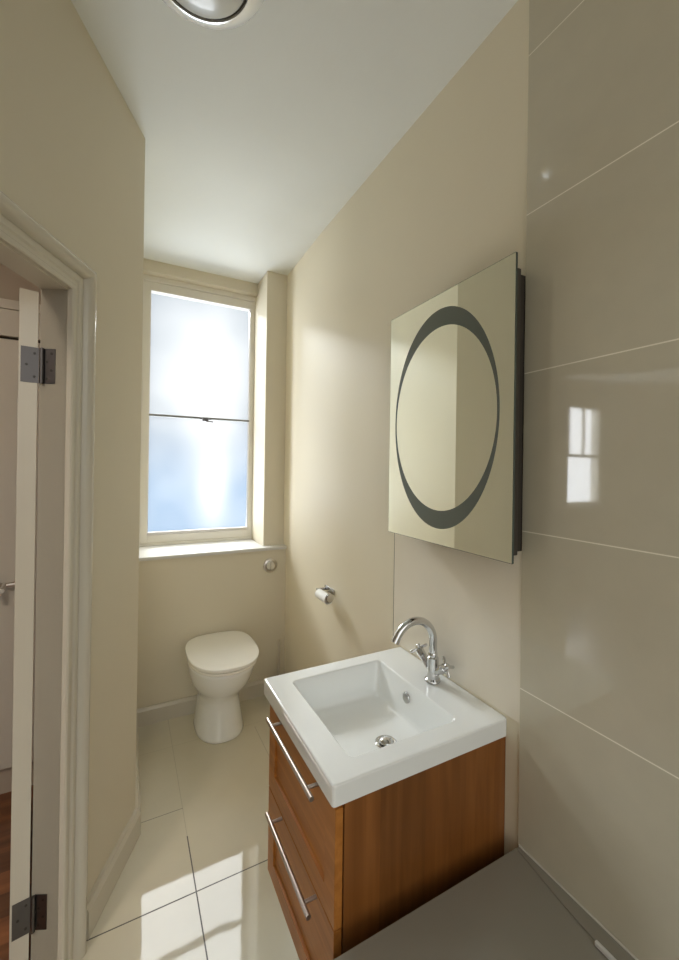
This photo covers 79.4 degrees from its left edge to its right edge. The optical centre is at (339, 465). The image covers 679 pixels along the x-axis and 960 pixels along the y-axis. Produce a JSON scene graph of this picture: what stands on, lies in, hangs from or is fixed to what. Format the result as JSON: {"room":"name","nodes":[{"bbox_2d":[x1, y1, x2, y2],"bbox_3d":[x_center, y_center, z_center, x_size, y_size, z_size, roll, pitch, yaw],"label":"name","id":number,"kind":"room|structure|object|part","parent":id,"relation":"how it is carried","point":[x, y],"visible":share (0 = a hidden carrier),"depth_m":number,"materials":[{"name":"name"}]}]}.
{"room":"bathroom","nodes":[
{"label":"bathroom","id":0,"kind":"room"},
{"bbox_2d":[0,263,40,304],"bbox_3d":[-1.750,0.009,1.805,1.370,2.962,0.100,1,0,-28],"label":"wall","id":1,"kind":"structure","parent":0,"point":[10,281],"depth_m":1.88,"materials":[{"name":"beige paint"}]},
{"bbox_2d":[0,0,144,959],"bbox_3d":[-0.771,0.014,0.009,0.074,2.950,3.300,1,0,-3],"label":"wall","id":2,"kind":"structure","parent":0,"point":[72,148],"depth_m":1.35,"materials":[{"name":"beige paint"}]},
{"bbox_2d":[0,288,55,959],"bbox_3d":[-1.116,0.488,1.428,0.114,1.973,0.770,1,0,-40],"label":"door","id":3,"kind":"structure","parent":2,"relation":"in","point":[36,365],"depth_m":1.15,"materials":[{"name":"painted wood"},{"name":"steel"}]},
{"bbox_3d":[-1.317,0.484,1.631,0.062,0.018,0.100,1,0,-37],"label":"handle","id":4,"kind":"part","parent":3,"relation":"part of","materials":[{"name":"silver metal"}]},
{"bbox_3d":[-0.895,1.274,1.150,0.041,0.100,0.002,1,0,-37],"label":"hinge plate","id":5,"kind":"part","parent":3,"relation":"part of","materials":[{"name":"grey metal"}]},
{"bbox_3d":[-0.873,-0.286,1.152,0.041,0.100,0.002,1,0,-37],"label":"hinge plate","id":6,"kind":"part","parent":3,"relation":"part of","materials":[{"name":"grey metal"}]},
{"bbox_3d":[-0.854,1.275,1.169,0.034,0.100,0.003,1,0,-3],"label":"hinge plate","id":7,"kind":"part","parent":3,"relation":"part of","materials":[{"name":"grey metal"}]},
{"bbox_3d":[-0.832,-0.285,1.172,0.034,0.100,0.003,1,0,-3],"label":"hinge plate","id":8,"kind":"part","parent":3,"relation":"part of","materials":[{"name":"grey metal"}]},
{"bbox_2d":[0,191,96,959],"bbox_3d":[-0.795,0.444,0.788,0.112,2.092,0.955,1,0,-3],"label":"trim","id":9,"kind":"structure","parent":2,"relation":"attached to","point":[27,248],"depth_m":1.17,"materials":[{"name":"beige"}]},
{"bbox_2d":[86,809,140,939],"bbox_3d":[-0.808,1.440,1.472,0.025,0.102,0.372,1,0,-2],"label":"baseboard","id":10,"kind":"structure","parent":2,"relation":"attached to","point":[97,899],"depth_m":1.43,"materials":[{"name":"beige"}]},
{"bbox_2d":[0,695,298,959],"bbox_3d":[-3.387,1.506,-0.407,8.460,0.110,5.600,1,0,-28],"label":"floor","id":11,"kind":"structure","parent":0,"point":[195,883],"depth_m":1.55,"materials":[{"name":"tile"}]},
{"bbox_2d":[0,298,40,793],"bbox_3d":[-1.639,0.369,1.744,1.160,2.245,0.112,1,0,-28],"label":"door","id":12,"kind":"structure","parent":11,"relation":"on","point":[9,309],"depth_m":1.85,"materials":[{"name":"beige paint"}]},
{"bbox_3d":[-1.644,-0.649,1.784,1.160,0.120,0.026,1,0,-28],"label":"panel","id":13,"kind":"part","parent":12,"relation":"part of","materials":[{"name":"beige wood"}]},
{"bbox_3d":[-1.642,-0.732,1.783,1.160,0.043,0.029,1,0,-28],"label":"cornice","id":14,"kind":"part","parent":12,"relation":"part of","materials":[{"name":"beige wood"}]},
{"bbox_2d":[185,631,258,743],"bbox_3d":[-0.663,1.260,2.306,0.380,0.470,0.510,1,0,-28],"label":"toilet","id":15,"kind":"object","parent":11,"relation":"on","point":[220,665],"visible":1,"depth_m":2.22,"materials":[{"name":"white ceramic"}]},
{"bbox_3d":[-0.667,1.284,2.313,0.360,0.422,0.486,1,0,-28],"label":"bowl","id":16,"kind":"part","parent":15,"relation":"part of","materials":[{"name":"white ceramic"}]},
{"bbox_3d":[-0.656,1.061,2.299,0.368,0.014,0.477,1,0,-28],"label":"seat","id":17,"kind":"part","parent":15,"relation":"part of","materials":[{"name":"white plastic"}]},
{"bbox_3d":[-0.657,1.036,2.300,0.380,0.022,0.495,1,0,-28],"label":"lid","id":18,"kind":"part","parent":15,"relation":"part of","materials":[{"name":"white plastic"}]},
{"bbox_2d":[334,844,638,959],"bbox_3d":[0.548,1.259,0.163,0.746,0.499,1.728,1,0,-28],"label":"shower tray","id":19,"kind":"object","parent":11,"relation":"on","point":[512,908],"visible":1,"depth_m":0.91,"materials":[{"name":"grey"}]},
{"bbox_2d":[137,258,286,708],"bbox_3d":[-0.918,0.017,2.736,1.016,2.950,0.500,1,0,-28],"label":"wall","id":20,"kind":"structure","parent":0,"point":[181,600],"depth_m":2.66,"materials":[{"name":"beige paint"}]},
{"bbox_2d":[139,274,255,546],"bbox_3d":[-0.951,-0.354,2.826,0.815,1.760,0.086,1,0,-28],"label":"window","id":21,"kind":"structure","parent":20,"relation":"in","point":[151,284],"depth_m":2.77,"materials":[{"name":"beige paint"}]},
{"bbox_3d":[-0.959,-0.330,2.837,0.662,0.014,0.040,1,0,-28],"label":"meeting rail","id":22,"kind":"part","parent":21,"relation":"part of","materials":[{"name":"grey wood"}]},
{"bbox_2d":[137,679,263,727],"bbox_3d":[-0.772,1.444,2.529,0.909,0.100,0.016,1,0,-28],"label":"baseboard","id":23,"kind":"structure","parent":20,"relation":"attached to","point":[151,714],"depth_m":2.42,"materials":[{"name":"beige"}]},
{"bbox_2d":[139,539,286,560],"bbox_3d":[-0.846,0.538,2.697,0.907,0.020,0.402,1,0,-28],"label":"windowsill","id":24,"kind":"structure","parent":20,"relation":"attached to","point":[159,552],"depth_m":2.60,"materials":[{"name":"white paint"}]},
{"bbox_2d":[263,558,276,572],"bbox_3d":[-0.455,0.656,2.691,0.094,0.094,0.015,1,0,-28],"label":"button","id":25,"kind":"object","parent":20,"relation":"attached to","point":[270,564],"visible":1,"depth_m":2.69,"materials":[{"name":"silver metal"}]},
{"bbox_2d":[71,0,517,283],"bbox_3d":[-0.586,-1.405,0.871,2.430,0.204,4.300,1,0,-28],"label":"ceiling","id":26,"kind":"structure","parent":0,"point":[257,133],"depth_m":1.48,"materials":[{"name":"paint"}]},
{"bbox_2d":[162,0,263,29],"bbox_3d":[-0.355,-1.284,1.050,0.346,0.078,0.346,1,0,-28],"label":"ceiling light","id":27,"kind":"object","parent":26,"relation":"attached to","point":[211,14],"visible":1,"depth_m":1.14,"materials":[{"name":"white metal"}]},
{"bbox_3d":[-0.355,-1.264,1.050,0.230,0.038,0.230,1,0,-28],"label":"lamp glass","id":28,"kind":"part","parent":27,"relation":"part of","materials":[{"name":"grey glass"}]},
{"bbox_2d":[283,0,528,854],"bbox_3d":[0.418,0.034,1.403,0.120,2.950,4.300,1,0,-28],"label":"wall","id":29,"kind":"structure","parent":0,"point":[447,203],"depth_m":1.78,"materials":[{"name":"beige paint"}]},
{"bbox_2d":[316,585,334,602],"bbox_3d":[-0.070,0.661,2.114,0.070,0.046,0.155,1,0,-28],"label":"toilet roll holder","id":30,"kind":"object","parent":29,"relation":"attached to","point":[329,598],"visible":0.97,"depth_m":2.10,"materials":[{"name":"silver metal"}]},
{"bbox_2d":[315,589,331,604],"bbox_3d":[-0.081,0.674,2.108,0.048,0.048,0.115,1,0,-28],"label":"toilet roll","id":31,"kind":"object","parent":30,"relation":"hanging from","point":[320,594],"visible":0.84,"depth_m":2.09,"materials":[{"name":"white paper"}]},
{"bbox_3d":[-0.052,0.651,2.148,0.008,0.026,0.110,1,0,-28],"label":"wall plate","id":32,"kind":"part","parent":30,"relation":"part of","materials":[{"name":"silver metal"}]},
{"bbox_2d":[265,705,505,959],"bbox_3d":[0.102,1.026,1.222,0.581,0.545,0.463,1,0,-28],"label":"vanity cabinet","id":33,"kind":"object","parent":29,"relation":"attached to","point":[341,875],"visible":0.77,"depth_m":1.02,"materials":[{"name":"brown wood"}]},
{"bbox_3d":[-0.184,1.035,1.193,0.034,0.009,0.009,1,0,-28],"label":"handle post","id":34,"kind":"part","parent":33,"relation":"part of","materials":[{"name":"silver metal"}]},
{"bbox_3d":[-0.144,1.035,1.076,0.012,0.012,0.314,1,0,-28],"label":"handle","id":35,"kind":"part","parent":33,"relation":"part of","materials":[{"name":"silver metal"}]},
{"bbox_3d":[-0.139,0.758,1.076,0.012,0.012,0.328,1,0,-28],"label":"handle","id":36,"kind":"part","parent":33,"relation":"part of","materials":[{"name":"silver metal"}]},
{"bbox_3d":[-0.113,1.161,1.110,0.019,0.265,0.463,1,0,-28],"label":"drawer","id":37,"kind":"part","parent":33,"relation":"part of","materials":[{"name":"brown wood"}]},
{"bbox_3d":[-0.109,0.891,1.111,0.019,0.266,0.463,1,0,-28],"label":"drawer","id":38,"kind":"part","parent":33,"relation":"part of","materials":[{"name":"brown wood"}]},
{"bbox_3d":[-0.071,1.036,0.976,0.034,0.009,0.009,1,0,-28],"label":"handle post","id":39,"kind":"part","parent":33,"relation":"part of","materials":[{"name":"silver metal"}]},
{"bbox_3d":[-0.064,0.759,0.970,0.034,0.009,0.009,1,0,-28],"label":"handle post","id":40,"kind":"part","parent":33,"relation":"part of","materials":[{"name":"silver metal"}]},
{"bbox_2d":[264,647,506,807],"bbox_3d":[0.110,0.766,1.247,0.549,0.125,0.511,1,0,-28],"label":"washbasin","id":41,"kind":"object","parent":33,"relation":"in","point":[363,725],"visible":0.99,"depth_m":1.22,"materials":[{"name":"white ceramic"}]},
{"bbox_2d":[391,617,454,684],"bbox_3d":[0.276,0.596,1.313,0.157,0.222,0.205,1,0,33],"label":"mixer tap","id":42,"kind":"object","parent":41,"relation":"on","point":[431,662],"visible":1,"depth_m":1.32,"materials":[{"name":"silver metal"}]},
{"bbox_3d":[0.240,0.555,1.309,0.178,0.142,0.026,1,0,-28],"label":"spout","id":43,"kind":"part","parent":42,"relation":"part of","materials":[{"name":"silver metal"}]},
{"bbox_3d":[0.233,1.028,1.041,0.516,0.545,0.018,1,0,-28],"label":"panel","id":44,"kind":"part","parent":33,"relation":"part of","materials":[{"name":"brown wood"}]},
{"bbox_2d":[388,252,525,563],"bbox_3d":[0.353,-0.149,1.314,0.080,0.799,0.565,1,0,-27],"label":"wall mirror","id":45,"kind":"object","parent":29,"relation":"attached to","point":[457,377],"visible":1,"depth_m":1.21,"materials":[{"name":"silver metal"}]},
{"bbox_2d":[393,425,523,723],"bbox_3d":[0.359,0.295,1.374,0.005,0.814,0.596,1,0,-28],"label":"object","id":46,"kind":"structure","parent":29,"relation":"attached to","point":[472,602],"depth_m":1.28,"materials":[{"name":"beige tile"}]},
{"bbox_2d":[518,0,678,959],"bbox_3d":[0.928,0.039,0.287,0.010,2.950,1.850,1,0,-28],"label":"tiled wall","id":47,"kind":"structure","parent":0,"point":[598,807],"depth_m":0.92,"materials":[{"name":"beige tile"}]},
{"bbox_3d":[-1.132,0.013,2.198,0.075,2.950,1.255,1,0,-28],"label":"wall","id":48,"kind":"structure","parent":0,"visible":0},
{"bbox_2d":[135,718,140,811],"bbox_3d":[-0.992,1.439,1.992,0.022,0.100,0.745,1,0,-28],"label":"baseboard","id":49,"kind":"structure","parent":48,"relation":"attached to","point":[137,784],"depth_m":1.81,"materials":[{"name":"beige"}]}
]}

